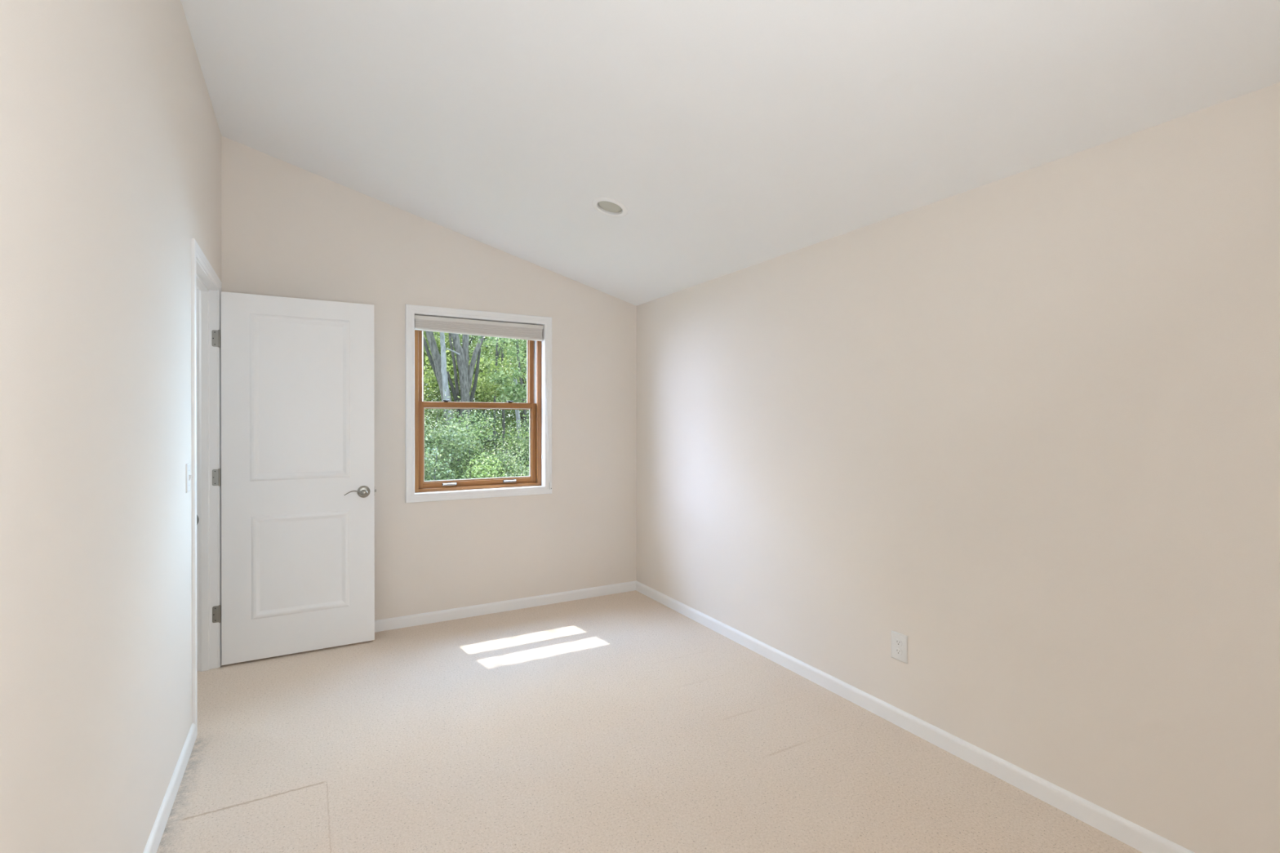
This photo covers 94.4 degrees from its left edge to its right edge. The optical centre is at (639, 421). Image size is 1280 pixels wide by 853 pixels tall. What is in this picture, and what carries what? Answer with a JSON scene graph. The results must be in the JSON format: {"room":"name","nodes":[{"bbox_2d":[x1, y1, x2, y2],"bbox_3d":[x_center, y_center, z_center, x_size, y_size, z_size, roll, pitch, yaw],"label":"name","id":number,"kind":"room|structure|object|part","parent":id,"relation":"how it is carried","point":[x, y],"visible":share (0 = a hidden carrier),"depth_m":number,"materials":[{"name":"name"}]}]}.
{"room":"empty bedroom","nodes":[
{"label":"empty bedroom","id":0,"kind":"room"},
{"bbox_2d":[0,0,222,852],"bbox_3d":[-1.096,-0.155,0.965,0.120,2.994,5.777,0,0,-29],"label":"wall","id":1,"kind":"structure","parent":0,"point":[110,135],"depth_m":1.37,"materials":[{"name":"paint"}]},
{"bbox_2d":[142,723,195,852],"bbox_3d":[-0.789,1.307,0.558,0.012,0.072,4.441,0,0,-29],"label":"baseboard","id":2,"kind":"structure","parent":1,"relation":"attached to","point":[153,843],"depth_m":2.05,"materials":[{"name":"white wood"}]},
{"bbox_2d":[186,462,191,493],"bbox_3d":[-1.824,0.227,2.399,0.016,0.115,0.070,0,0,-29],"label":"light switch","id":3,"kind":"object","parent":1,"relation":"attached to","point":[188,476],"visible":1,"depth_m":2.38,"materials":[{"name":"white plastic"}]},
{"bbox_2d":[191,238,222,738],"bbox_3d":[-2.152,0.283,2.848,0.150,2.109,0.892,0,0,-29],"label":"trim","id":4,"kind":"structure","parent":1,"relation":"attached to","point":[206,285],"depth_m":3.18,"materials":[{"name":"white wood"}]},
{"bbox_2d":[211,291,376,665],"bbox_3d":[-1.963,0.308,3.411,0.815,2.032,0.150,0,0,-29],"label":"door","id":5,"kind":"structure","parent":1,"relation":"in","point":[298,490],"depth_m":3.38,"materials":[{"name":"white wood"}]},
{"bbox_3d":[-1.689,0.419,3.492,0.103,0.028,0.023,0,0,-29],"label":"lever","id":6,"kind":"part","parent":5,"relation":"part of","materials":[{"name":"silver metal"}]},
{"bbox_2d":[221,135,636,620],"bbox_3d":[-1.244,-0.163,4.104,2.699,2.994,0.160,0,0,-29],"label":"wall","id":7,"kind":"structure","parent":0,"point":[288,230],"depth_m":4.00,"materials":[{"name":"paint"}]},
{"bbox_2d":[404,304,551,502],"bbox_3d":[-1.152,-0.119,4.212,1.055,1.340,0.292,0,0,-29],"label":"window","id":8,"kind":"structure","parent":7,"relation":"in","point":[417,490],"depth_m":4.13,"materials":[{"name":"white wood"}]},
{"bbox_3d":[-1.157,-0.386,4.224,0.819,0.590,0.044,0,0,-29],"label":"sash","id":9,"kind":"part","parent":8,"relation":"part of","materials":[{"name":"brown wood"}]},
{"bbox_3d":[-1.136,0.156,4.190,0.828,0.586,0.035,0,0,-29],"label":"sash","id":10,"kind":"part","parent":8,"relation":"part of","materials":[{"name":"brown wood"}]},
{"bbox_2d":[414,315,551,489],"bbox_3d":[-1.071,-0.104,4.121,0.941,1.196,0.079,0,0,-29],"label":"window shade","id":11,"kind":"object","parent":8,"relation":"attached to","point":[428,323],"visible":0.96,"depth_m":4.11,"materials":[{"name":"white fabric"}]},
{"bbox_3d":[-1.103,-0.607,4.121,0.880,0.032,0.040,0,0,-29],"label":"rail","id":12,"kind":"part","parent":11,"relation":"part of","materials":[{"name":"white"}]},
{"bbox_3d":[-0.676,-0.080,4.307,0.060,1.043,0.019,0,0,-5],"label":"cord","id":13,"kind":"part","parent":11,"relation":"part of","materials":[{"name":"white plastic"}]},
{"bbox_2d":[374,581,635,632],"bbox_3d":[-1.202,1.298,4.032,2.699,0.072,0.012,0,0,-29],"label":"baseboard","id":14,"kind":"structure","parent":7,"relation":"attached to","point":[394,623],"depth_m":4.14,"materials":[{"name":"white wood"}]},
{"bbox_2d":[156,590,1142,852],"bbox_3d":[-0.377,1.401,1.373,4.186,0.120,5.777,0,0,-29],"label":"floor","id":15,"kind":"structure","parent":0,"point":[620,722],"depth_m":2.34,"materials":[{"name":"carpet"}]},
{"bbox_2d":[180,0,1279,306],"bbox_3d":[0.168,-1.339,1.672,3.020,0.941,5.777,0,0,-29],"label":"ceiling","id":16,"kind":"structure","parent":0,"point":[731,135],"depth_m":2.24,"materials":[{"name":"paint"}]},
{"bbox_2d":[591,197,627,217],"bbox_3d":[-0.155,-1.202,3.162,0.206,0.174,0.199,0,0,-29],"label":"recessed light","id":17,"kind":"object","parent":16,"relation":"in","point":[605,206],"visible":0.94,"depth_m":3.16,"materials":[{"name":"white"}]},
{"bbox_2d":[636,82,1279,852],"bbox_3d":[1.378,0.198,2.357,0.160,2.281,5.777,0,0,-29],"label":"wall","id":18,"kind":"structure","parent":0,"point":[1022,428],"depth_m":2.14,"materials":[{"name":"paint"}]},
{"bbox_2d":[891,630,907,663],"bbox_3d":[1.141,0.992,2.610,0.008,0.121,0.081,0,0,-29],"label":"wall outlet","id":19,"kind":"object","parent":18,"relation":"attached to","point":[899,641],"visible":1,"depth_m":2.60,"materials":[{"name":"white plastic"}]},
{"bbox_2d":[894,647,902,655],"bbox_3d":[1.139,1.011,2.608,0.003,0.028,0.036,0,0,-29],"label":"receptacle","id":20,"kind":"object","parent":19,"relation":"attached to","point":[898,651],"depth_m":2.61,"materials":[{"name":"white plastic"}]},
{"bbox_2d":[894,639,902,646],"bbox_3d":[1.139,0.972,2.608,0.003,0.028,0.036,0,0,-29],"label":"receptacle","id":21,"kind":"object","parent":19,"relation":"attached to","point":[898,642],"depth_m":2.61,"materials":[{"name":"white plastic"}]},
{"bbox_2d":[635,580,1195,852],"bbox_3d":[1.303,1.303,2.318,0.012,0.072,5.457,0,0,-29],"label":"baseboard","id":22,"kind":"structure","parent":18,"relation":"attached to","point":[1127,832],"depth_m":2.36,"materials":[{"name":"white wood"}]},
{"label":"outside","id":23,"kind":"structure","parent":0,"visible":0},
{"bbox_2d":[424,437,526,479],"bbox_3d":[-7.709,1.494,25.956,64.000,0.761,44.000,0,0,-29],"label":"ground","id":24,"kind":"structure","parent":23,"point":[473,437],"depth_m":22.55,"materials":[{"name":"green plant"}]},
{"bbox_2d":[423,354,431,415],"bbox_3d":[-8.826,-2.126,17.354,5.597,8.155,4.919,0,0,-24],"label":"tree","id":25,"kind":"object","parent":24,"relation":"on","point":[425,357],"visible":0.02,"depth_m":17.61,"materials":[{"name":"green plant"}]},
{"bbox_2d":[423,330,472,453],"bbox_3d":[-7.790,-2.133,19.407,4.571,8.153,5.054,0,0,2],"label":"tree","id":26,"kind":"object","parent":24,"relation":"on","point":[424,331],"visible":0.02,"depth_m":19.35,"materials":[{"name":"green plant"}]},
{"bbox_2d":[423,330,484,447],"bbox_3d":[-6.644,-2.130,18.474,4.529,8.151,4.730,0,0,-32],"label":"tree","id":27,"kind":"object","parent":24,"relation":"on","point":[438,346],"visible":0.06,"depth_m":18.47,"materials":[{"name":"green plant"}]},
{"bbox_2d":[424,390,488,480],"bbox_3d":[-3.522,0.570,9.025,2.419,2.711,2.308,0,0,30],"label":"shrub","id":28,"kind":"object","parent":24,"relation":"on","point":[437,411],"visible":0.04,"depth_m":9.26,"materials":[{"name":"green plant"}]},
{"bbox_2d":[423,332,509,467],"bbox_3d":[-6.537,-2.135,20.441,4.956,8.153,4.608,0,0,12],"label":"tree","id":29,"kind":"object","parent":24,"relation":"on","point":[436,332],"visible":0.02,"depth_m":19.96,"materials":[{"name":"green plant"}]},
{"bbox_2d":[424,410,511,480],"bbox_3d":[-2.571,0.769,7.205,1.836,2.322,2.103,0,0,34],"label":"shrub","id":30,"kind":"object","parent":24,"relation":"on","point":[431,440],"visible":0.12,"depth_m":7.21,"materials":[{"name":"green plant"}]},
{"bbox_2d":[423,332,524,466],"bbox_3d":[-5.609,-2.130,18.634,4.324,8.156,4.603,0,0,18],"label":"tree","id":31,"kind":"object","parent":24,"relation":"on","point":[488,393],"visible":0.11,"depth_m":18.36,"materials":[{"name":"green plant"}]},
{"bbox_2d":[423,330,525,479],"bbox_3d":[-4.354,-5.239,12.907,8.443,13.802,8.009,0,0,-29],"label":"tree","id":32,"kind":"object","parent":24,"relation":"on","point":[439,366],"visible":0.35,"depth_m":13.79,"materials":[{"name":"green plant"}]},
{"bbox_3d":[-4.729,-1.278,13.628,0.560,1.318,0.113,0,0,-29],"label":"stem","id":33,"kind":"part","parent":32,"relation":"part of","materials":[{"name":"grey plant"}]},
{"bbox_3d":[-4.686,-1.951,13.299,1.054,4.179,0.246,0,0,-29],"label":"stem","id":34,"kind":"part","parent":32,"relation":"part of","materials":[{"name":"grey plant"}]},
{"bbox_3d":[-4.368,-2.102,13.137,0.410,4.326,0.153,0,0,-29],"label":"stem","id":35,"kind":"part","parent":32,"relation":"part of","materials":[{"name":"grey plant"}]},
{"bbox_3d":[-4.346,-0.587,13.847,0.382,1.184,0.111,0,0,-29],"label":"stem","id":36,"kind":"part","parent":32,"relation":"part of","materials":[{"name":"grey plant"}]},
{"bbox_3d":[-4.378,-1.468,13.940,0.365,3.062,0.083,0,0,-29],"label":"stem","id":37,"kind":"part","parent":32,"relation":"part of","materials":[{"name":"grey plant"}]},
{"bbox_3d":[-4.231,-2.308,13.674,0.595,4.743,0.234,0,0,-29],"label":"stem","id":38,"kind":"part","parent":32,"relation":"part of","materials":[{"name":"grey plant"}]},
{"bbox_3d":[-4.077,-2.366,13.878,0.214,4.854,0.175,0,0,-14],"label":"stem","id":39,"kind":"part","parent":32,"relation":"part of","materials":[{"name":"grey plant"}]},
{"bbox_3d":[-3.968,-0.897,14.054,0.388,1.728,0.112,0,0,-29],"label":"stem","id":40,"kind":"part","parent":32,"relation":"part of","materials":[{"name":"grey plant"}]},
{"bbox_3d":[-3.662,-2.559,14.110,1.034,3.730,0.139,0,0,-29],"label":"stem","id":41,"kind":"part","parent":32,"relation":"part of","materials":[{"name":"grey plant"}]},
{"bbox_2d":[424,409,528,480],"bbox_3d":[-2.391,0.819,8.116,2.039,2.216,1.759,0,0,-1],"label":"shrub","id":42,"kind":"object","parent":24,"relation":"on","point":[477,452],"visible":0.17,"depth_m":7.91,"materials":[{"name":"green plant"}]},
{"bbox_2d":[435,335,521,451],"bbox_3d":[-6.759,-2.151,26.991,6.451,8.158,6.074,0,0,-5],"label":"tree","id":43,"kind":"object","parent":24,"relation":"on","point":[471,335],"visible":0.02,"depth_m":26.48,"materials":[{"name":"green plant"}]},
{"bbox_2d":[435,408,528,476],"bbox_3d":[-2.791,0.795,11.786,2.771,2.247,1.972,0,0,-21],"label":"shrub","id":44,"kind":"object","parent":24,"relation":"on","point":[477,411],"visible":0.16,"depth_m":11.60,"materials":[{"name":"green plant"}]},
{"bbox_2d":[448,448,519,479],"bbox_3d":[-1.785,1.134,7.529,1.672,1.594,1.594,0,0,-35],"label":"shrub","id":45,"kind":"object","parent":24,"relation":"on","point":[475,472],"visible":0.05,"depth_m":7.38,"materials":[{"name":"green plant"}]},
{"bbox_2d":[440,333,528,470],"bbox_3d":[-5.465,-2.134,20.024,4.870,8.152,4.232,0,0,3],"label":"tree","id":46,"kind":"object","parent":24,"relation":"on","point":[483,410],"visible":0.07,"depth_m":19.83,"materials":[{"name":"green plant"}]},
{"bbox_2d":[448,337,528,452],"bbox_3d":[-5.044,-2.139,22.023,4.899,8.154,4.887,0,0,-29],"label":"tree","id":47,"kind":"object","parent":24,"relation":"on","point":[488,337],"visible":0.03,"depth_m":21.41,"materials":[{"name":"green plant"}]},
{"bbox_2d":[468,335,515,454],"bbox_3d":[-3.945,-1.787,15.874,2.732,7.179,2.356,0,0,-29],"label":"sapling","id":48,"kind":"object","parent":24,"relation":"on","point":[497,353],"visible":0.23,"depth_m":16.09,"materials":[{"name":"green plant"}]},
{"bbox_2d":[468,336,526,472],"bbox_3d":[-2.768,-0.263,13.353,1.718,4.145,1.708,0,0,-39],"label":"sapling","id":49,"kind":"object","parent":24,"relation":"on","point":[517,387],"visible":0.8,"depth_m":12.82,"materials":[{"name":"green plant"}]},
{"bbox_2d":[466,440,528,478],"bbox_3d":[-1.641,1.086,8.284,2.122,1.686,1.844,0,0,18],"label":"shrub","id":50,"kind":"object","parent":24,"relation":"on","point":[508,453],"visible":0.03,"depth_m":8.03,"materials":[{"name":"green plant"}]},
{"bbox_2d":[470,335,528,469],"bbox_3d":[-3.974,-2.134,19.905,4.441,8.152,4.312,0,0,-2],"label":"tree","id":51,"kind":"object","parent":24,"relation":"on","point":[522,413],"visible":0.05,"depth_m":19.80,"materials":[{"name":"green plant"}]},
{"bbox_2d":[482,409,528,477],"bbox_3d":[-1.624,0.762,10.041,2.133,2.321,2.267,0,0,40],"label":"shrub","id":52,"kind":"object","parent":24,"relation":"on","point":[526,441],"visible":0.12,"depth_m":9.54,"materials":[{"name":"green plant"}]},
{"bbox_2d":[484,337,526,450],"bbox_3d":[-4.022,-2.076,16.791,2.483,7.752,2.994,0,0,44],"label":"sapling","id":53,"kind":"object","parent":24,"relation":"on","point":[504,349],"visible":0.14,"depth_m":17.25,"materials":[{"name":"green plant"}]},
{"bbox_2d":[497,338,528,440],"bbox_3d":[-3.223,-1.558,14.694,2.515,6.729,2.186,0,0,-29],"label":"sapling","id":54,"kind":"object","parent":24,"relation":"on","point":[520,340],"visible":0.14,"depth_m":14.68,"materials":[{"name":"green plant"}]},
{"bbox_2d":[497,344,528,438],"bbox_3d":[-3.791,-2.139,21.963,4.661,8.155,4.514,0,0,26],"label":"tree","id":55,"kind":"object","parent":24,"relation":"on","point":[521,344],"visible":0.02,"depth_m":21.46,"materials":[{"name":"green plant"}]}
]}

